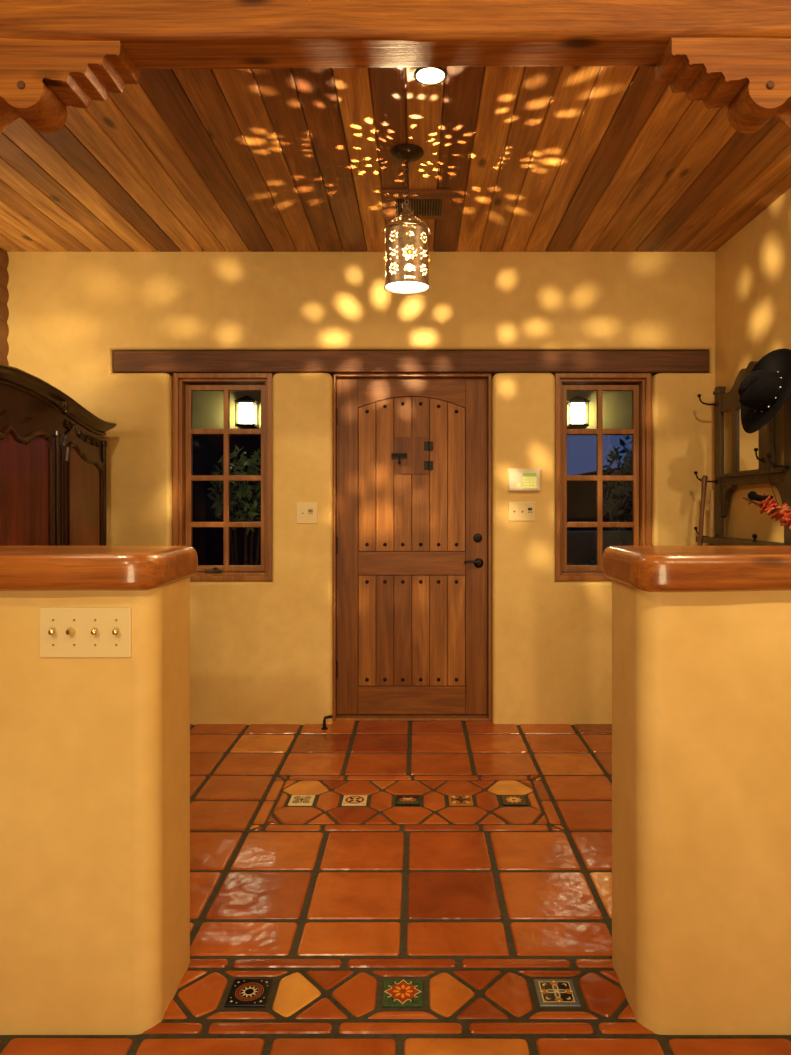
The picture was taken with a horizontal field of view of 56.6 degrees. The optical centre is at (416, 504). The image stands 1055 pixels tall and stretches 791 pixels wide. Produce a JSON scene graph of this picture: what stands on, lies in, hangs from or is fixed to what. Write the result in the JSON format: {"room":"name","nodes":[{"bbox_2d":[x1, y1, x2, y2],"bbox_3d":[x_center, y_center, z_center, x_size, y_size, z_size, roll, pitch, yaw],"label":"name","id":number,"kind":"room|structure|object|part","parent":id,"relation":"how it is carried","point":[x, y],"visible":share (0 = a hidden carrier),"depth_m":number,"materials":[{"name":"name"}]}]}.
{"room":"traditional dwelling","nodes":[
{"label":"traditional dwelling","id":0,"kind":"room"},
{"bbox_2d":[0,248,8,365],"bbox_3d":[-2.495,-0.348,0.520,0.220,3.296,7.640,0,0,0],"label":"wall","id":1,"kind":"structure","parent":0,"point":[4,259],"depth_m":4.25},
{"bbox_2d":[7,248,714,724],"bbox_3d":[-0.291,-0.115,4.460,4.227,2.830,0.340,0,0,0],"label":"wall","id":2,"kind":"structure","parent":0,"point":[261,652],"depth_m":4.29,"materials":[{"name":"paint"}]},
{"bbox_2d":[173,373,273,580],"bbox_3d":[-1.147,-0.166,4.402,0.587,1.228,0.166,0,0,0],"label":"window","id":3,"kind":"structure","parent":2,"relation":"in","point":[184,384],"depth_m":4.40,"materials":[{"name":"brown wood"}]},
{"bbox_2d":[296,502,316,523],"bbox_3d":[-0.643,0.047,4.284,0.123,0.123,0.016,0,0,0],"label":"light switch","id":4,"kind":"object","parent":2,"relation":"attached to","point":[306,512],"visible":1,"depth_m":4.28,"materials":[{"name":"beige plastic"}]},
{"bbox_2d":[114,351,708,377],"bbox_3d":[-0.034,-0.844,4.447,3.496,0.125,0.286,0,0,0],"label":"lintel","id":5,"kind":"object","parent":2,"relation":"attached to","point":[169,362],"visible":0.76,"depth_m":4.30,"materials":[{"name":"brown wood"}]},
{"bbox_2d":[333,373,491,720],"bbox_3d":[-0.026,0.249,4.430,0.939,2.062,0.160,0,0,0],"label":"door","id":6,"kind":"structure","parent":2,"relation":"in","point":[412,452],"depth_m":4.41,"materials":[{"name":"brown wood"}]},
{"bbox_3d":[-0.032,0.249,4.434,0.646,2.018,0.050,0,0,0],"label":"rail","id":7,"kind":"part","parent":6,"relation":"part of","materials":[{"name":"brown wood"}]},
{"bbox_3d":[-0.032,0.259,4.438,0.646,1.998,0.040,0,0,0],"label":"plank panel","id":8,"kind":"part","parent":6,"relation":"part of","materials":[{"name":"brown wood"}]},
{"bbox_3d":[-0.029,-0.296,4.415,0.196,0.220,0.011,0,0,0],"label":"peephole door","id":9,"kind":"part","parent":6,"relation":"part of","materials":[{"name":"brown wood"}]},
{"bbox_3d":[0.338,0.348,4.383,0.122,0.058,0.054,0,0,0],"label":"handle","id":10,"kind":"part","parent":6,"relation":"part of","materials":[{"name":"black metal"}]},
{"bbox_2d":[509,502,535,520],"bbox_3d":[0.614,0.038,4.284,0.158,0.111,0.016,0,0,0],"label":"light switch","id":11,"kind":"object","parent":2,"relation":"attached to","point":[518,511],"visible":1,"depth_m":4.28,"materials":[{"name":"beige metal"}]},
{"bbox_2d":[508,468,539,490],"bbox_3d":[0.624,-0.148,4.276,0.184,0.132,0.033,0,0,0],"label":"alarm keypad","id":12,"kind":"object","parent":2,"relation":"attached to","point":[519,479],"visible":1,"depth_m":4.26,"materials":[{"name":"white plastic"}]},
{"bbox_2d":[554,373,650,580],"bbox_3d":[1.100,-0.166,4.402,0.568,1.228,0.166,0,0,0],"label":"window","id":13,"kind":"structure","parent":2,"relation":"in","point":[639,384],"depth_m":4.40,"materials":[{"name":"brown wood"}]},
{"bbox_2d":[0,720,790,1054],"bbox_3d":[-0.325,1.319,0.650,4.250,0.083,7.900,0,0,0],"label":"floor","id":14,"kind":"structure","parent":0,"point":[357,887],"depth_m":2.36,"materials":[{"name":"tile"}]},
{"bbox_2d":[0,364,115,545],"bbox_3d":[-2.035,0.344,3.140,0.680,1.871,2.064,0,0,0],"label":"armoire","id":15,"kind":"object","parent":14,"relation":"on","point":[53,478],"visible":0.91,"depth_m":3.47,"materials":[{"name":"brown wood"}]},
{"bbox_3d":[-1.746,0.363,3.138,0.007,1.354,0.675,0,0,0],"label":"door panel","id":16,"kind":"part","parent":15,"relation":"part of","materials":[{"name":"brown wood"}]},
{"bbox_3d":[-1.746,0.360,3.137,0.027,1.412,0.739,0,0,0],"label":"panel moulding","id":17,"kind":"part","parent":15,"relation":"part of","materials":[{"name":"brown wood"}]},
{"bbox_3d":[-1.754,0.366,3.138,0.012,1.549,0.815,0,0,0],"label":"door","id":18,"kind":"part","parent":15,"relation":"part of","materials":[{"name":"brown wood"}]},
{"bbox_3d":[-2.042,-0.488,3.140,0.667,0.205,2.064,0,0,0],"label":"cornice","id":19,"kind":"part","parent":15,"relation":"part of","materials":[{"name":"brown wood"}]},
{"bbox_3d":[-1.754,0.400,3.578,0.040,1.520,0.039,0,0,0],"label":"corner post","id":20,"kind":"part","parent":15,"relation":"part of","materials":[{"name":"brown wood"}]},
{"bbox_3d":[-1.754,0.378,3.857,0.012,1.524,0.495,0,0,0],"label":"door","id":21,"kind":"part","parent":15,"relation":"part of","materials":[{"name":"brown wood"}]},
{"bbox_3d":[-1.746,0.371,3.857,0.027,1.386,0.420,0,0,0],"label":"panel moulding","id":22,"kind":"part","parent":15,"relation":"part of","materials":[{"name":"brown wood"}]},
{"bbox_3d":[-1.746,0.375,3.857,0.007,1.329,0.355,0,0,0],"label":"door panel","id":23,"kind":"part","parent":15,"relation":"part of","materials":[{"name":"brown wood"}]},
{"bbox_3d":[-1.754,0.400,4.112,0.040,1.520,0.039,0,0,0],"label":"corner post","id":24,"kind":"part","parent":15,"relation":"part of","materials":[{"name":"brown wood"}]},
{"bbox_2d":[321,715,332,729],"bbox_3d":[-0.517,1.243,4.200,0.066,0.075,0.040,0,0,0],"label":"door stop","id":25,"kind":"object","parent":14,"relation":"on","point":[324,727],"visible":1,"depth_m":4.19,"materials":[{"name":"black metal"}]},
{"bbox_2d":[698,475,707,545],"bbox_3d":[1.588,0.557,4.095,0.071,1.447,0.035,0,0,0],"label":"cane","id":26,"kind":"object","parent":14,"relation":"on","point":[704,479],"visible":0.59,"depth_m":4.08,"materials":[{"name":"brown wood"}]},
{"bbox_2d":[709,490,713,545],"bbox_3d":[1.638,0.598,4.095,0.027,1.366,0.086,0,0,33],"label":"stick","id":27,"kind":"object","parent":14,"relation":"on","point":[711,495],"visible":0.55,"depth_m":4.10,"materials":[{"name":"brown wood"}]},
{"bbox_2d":[694,361,790,545],"bbox_3d":[1.644,0.276,3.723,0.173,2.008,0.897,0,0,0],"label":"hall tree","id":28,"kind":"object","parent":14,"relation":"on","point":[751,453],"visible":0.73,"depth_m":3.79,"materials":[{"name":"brown wood"}]},
{"bbox_3d":[1.705,0.307,4.128,0.050,1.945,0.087,0,0,0],"label":"post","id":29,"kind":"part","parent":28,"relation":"part of","materials":[{"name":"brown wood"}]},
{"bbox_3d":[1.700,-0.546,3.732,0.020,0.063,0.735,0,0,0],"label":"rail","id":30,"kind":"part","parent":28,"relation":"part of","materials":[{"name":"brown wood"}]},
{"bbox_2d":[696,536,790,545],"bbox_3d":[1.655,0.194,3.723,0.150,0.032,0.885,0,0,0],"label":"shelf","id":31,"kind":"object","parent":28,"relation":"attached to","point":[716,540],"depth_m":3.68,"materials":[{"name":"brown wood"}]},
{"bbox_2d":[738,409,758,470],"bbox_3d":[1.703,-0.340,3.760,0.004,0.360,0.260,0,0,0],"label":"mirror","id":32,"kind":"object","parent":28,"relation":"on","point":[747,461],"depth_m":3.79,"materials":[{"name":"white mirror"}]},
{"bbox_3d":[1.700,-0.138,3.732,0.060,0.065,0.735,0,0,0],"label":"rail","id":33,"kind":"part","parent":28,"relation":"part of","materials":[{"name":"brown wood"}]},
{"bbox_3d":[1.610,0.158,3.500,0.026,0.040,0.026,0,0,0],"label":"knob","id":34,"kind":"part","parent":28,"relation":"part of","materials":[{"name":"black metal"}]},
{"bbox_2d":[738,348,790,432],"bbox_3d":[1.536,-0.510,3.290,0.147,0.368,0.416,0,0,-13],"label":"hat","id":35,"kind":"object","parent":28,"relation":"hanging from","point":[767,387],"visible":1,"depth_m":3.25,"materials":[{"name":"black fabric"}]},
{"bbox_3d":[1.535,-0.510,3.299,0.151,0.181,0.194,0,0,0],"label":"crown","id":36,"kind":"part","parent":35,"relation":"part of","materials":[{"name":"black fabric"}]},
{"bbox_2d":[743,463,790,530],"bbox_3d":[1.601,-0.047,3.315,0.059,0.347,0.565,0,0,2],"label":"chili","id":37,"kind":"object","parent":28,"relation":"hanging from","point":[771,507],"visible":1,"depth_m":3.29,"materials":[{"name":"red food"}]},
{"bbox_3d":[1.705,0.307,3.328,0.050,1.945,0.107,0,0,0],"label":"post","id":38,"kind":"part","parent":28,"relation":"part of","materials":[{"name":"brown wood"}]},
{"bbox_2d":[0,66,790,251],"bbox_3d":[-0.328,-1.510,3.085,4.253,0.060,2.450,0,0,0],"label":"ceiling","id":39,"kind":"structure","parent":0,"point":[531,158],"depth_m":3.17,"materials":[{"name":"brown wood"}]},
{"bbox_2d":[0,0,790,68],"bbox_3d":[-0.332,-1.289,1.840,4.147,0.322,0.150,0,0,0],"label":"ceiling beam","id":40,"kind":"structure","parent":39,"relation":"attached to","point":[156,34],"depth_m":1.78,"materials":[{"name":"brown wood"}]},
{"bbox_2d":[0,38,138,133],"bbox_3d":[-1.031,-0.978,1.843,0.620,0.316,0.130,0,0,0],"label":"corbel","id":41,"kind":"object","parent":40,"relation":"attached to","point":[39,79],"visible":1,"depth_m":1.78,"materials":[{"name":"brown wood"}]},
{"bbox_2d":[655,38,790,133],"bbox_3d":[0.928,-0.978,1.843,0.620,0.316,0.130,0,0,0],"label":"corbel","id":42,"kind":"object","parent":40,"relation":"attached to","point":[751,77],"visible":1,"depth_m":1.78,"materials":[{"name":"brown wood"}]},
{"bbox_2d":[383,144,430,293],"bbox_3d":[-0.042,-1.194,3.075,0.202,0.571,0.202,0,0,-5],"label":"pendant lantern","id":43,"kind":"object","parent":39,"relation":"hanging from","point":[405,231],"visible":1,"depth_m":3.01,"materials":[{"name":"brown metal"}]},
{"bbox_2d":[386,281,427,292],"bbox_3d":[-0.042,-0.917,3.075,0.174,0.004,0.174,0,0,0],"label":"diffuser","id":44,"kind":"object","parent":43,"relation":"attached to","point":[391,286],"depth_m":3.07,"materials":[{"name":"beige glass"}]},
{"bbox_3d":[-0.042,-1.351,3.075,0.012,0.176,0.012,0,0,45],"label":"chain","id":45,"kind":"part","parent":43,"relation":"part of","materials":[{"name":"brown metal"}]},
{"bbox_2d":[380,189,451,218],"bbox_3d":[-0.003,-1.474,3.607,0.338,0.013,0.335,0,0,0],"label":"ceiling vent","id":46,"kind":"object","parent":39,"relation":"in","point":[424,203],"visible":0.84,"depth_m":3.58,"materials":[{"name":"brown wood"}]},
{"bbox_2d":[414,67,446,85],"bbox_3d":[0.046,-1.478,2.525,0.116,0.012,0.116,0,0,0],"label":"recessed light","id":47,"kind":"object","parent":39,"relation":"in","point":[427,76],"visible":0.91,"depth_m":2.52,"materials":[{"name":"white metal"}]},
{"bbox_2d":[0,577,790,1034],"bbox_3d":[-0.332,0.740,1.940,4.147,1.100,0.320,0,0,0],"label":"wall","id":48,"kind":"structure","parent":0,"point":[95,752],"depth_m":1.78,"materials":[{"name":"paint"}]},
{"bbox_2d":[40,607,130,657],"bbox_3d":[-0.790,0.304,1.766,0.214,0.119,0.033,0,0,0],"label":"light switch","id":49,"kind":"object","parent":48,"relation":"attached to","point":[65,632],"visible":1,"depth_m":1.75,"materials":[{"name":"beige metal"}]},
{"bbox_2d":[0,546,197,590],"bbox_3d":[-1.502,0.163,1.926,1.767,0.091,0.418,0,0,0],"label":"wall cap","id":50,"kind":"object","parent":48,"relation":"on","point":[22,568],"visible":1,"depth_m":1.73,"materials":[{"name":"brown wood"}]},
{"bbox_2d":[602,546,790,591],"bbox_3d":[1.131,0.163,1.926,1.217,0.091,0.417,0,0,0],"label":"wall cap","id":51,"kind":"object","parent":48,"relation":"on","point":[644,568],"visible":1,"depth_m":1.73,"materials":[{"name":"brown wood"}]},
{"bbox_2d":[192,391,631,428],"bbox_3d":[0.000,-1.185,6.735,10.000,1.070,0.230,0,0,0],"label":"exterior wall","id":52,"kind":"structure","parent":0,"point":[207,406],"depth_m":6.62,"materials":[{"name":"beige paint"}]},
{"bbox_2d":[234,396,259,428],"bbox_3d":[-1.514,-0.820,6.530,0.200,0.310,0.200,0,0,0],"label":"lantern","id":53,"kind":"object","parent":52,"relation":"attached to","point":[247,404],"visible":1,"depth_m":6.47,"materials":[{"name":"black metal"}]},
{"bbox_2d":[567,395,589,428],"bbox_3d":[1.426,-0.820,6.530,0.200,0.310,0.200,0,0,0],"label":"lantern","id":54,"kind":"object","parent":52,"relation":"attached to","point":[577,404],"visible":0.92,"depth_m":6.47,"materials":[{"name":"black metal"}]},
{"bbox_2d":[715,188,790,542],"bbox_3d":[1.817,-0.335,0.495,0.150,3.270,7.590,0,0,0],"label":"wall","id":55,"kind":"structure","parent":0,"point":[753,267],"depth_m":3.80,"materials":[{"name":"paint"}]},
{"label":"outside","id":56,"kind":"structure","parent":0,"visible":0},
{"bbox_2d":[567,467,631,530],"bbox_3d":[0.000,-0.479,41.000,60.000,3.719,6.000,0,0,0],"label":"neighboring building","id":57,"kind":"structure","parent":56,"point":[581,495],"depth_m":38.00,"materials":[{"name":"black"}]},
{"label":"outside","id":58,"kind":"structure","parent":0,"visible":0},
{"bbox_3d":[0.000,1.385,32.275,28.000,0.110,55.450,0,0,0],"label":"ground","id":59,"kind":"structure","parent":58,"visible":0},
{"bbox_2d":[192,435,260,564],"bbox_3d":[-4.300,-1.670,12.500,9.400,6.100,1.000,0,0,0],"label":"wall","id":60,"kind":"structure","parent":59,"relation":"on","point":[207,450],"depth_m":12.00,"materials":[{"name":"black"}]},
{"bbox_2d":[207,445,260,564],"bbox_3d":[-1.480,0.414,6.306,0.600,1.858,0.529,0,0,-26],"label":"shrub","id":61,"kind":"object","parent":59,"relation":"on","point":[244,491],"visible":0.56,"depth_m":6.25,"materials":[{"name":"green plant"}]},
{"bbox_3d":[-1.466,0.601,6.300,0.282,1.483,0.297,0,0,0],"label":"stem","id":62,"kind":"part","parent":61,"relation":"part of","materials":[{"name":"green plant"}]},
{"bbox_2d":[567,531,631,564],"bbox_3d":[2.925,0.820,8.500,3.150,1.040,0.200,0,0,0],"label":"wall","id":63,"kind":"structure","parent":59,"relation":"on","point":[581,545],"depth_m":8.40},
{"bbox_2d":[589,542,631,564],"bbox_3d":[2.262,0.870,8.001,0.806,0.952,0.672,0,0,0],"label":"shrub","id":64,"kind":"object","parent":59,"relation":"on","point":[591,562],"visible":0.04,"depth_m":8.02,"materials":[{"name":"green plant"}]},
{"bbox_2d":[603,436,631,530],"bbox_3d":[3.002,0.181,9.198,1.541,2.323,1.248,0,0,0],"label":"tree","id":65,"kind":"object","parent":59,"relation":"on","point":[626,469],"visible":0.2,"depth_m":9.18,"materials":[{"name":"green plant"}]}
]}

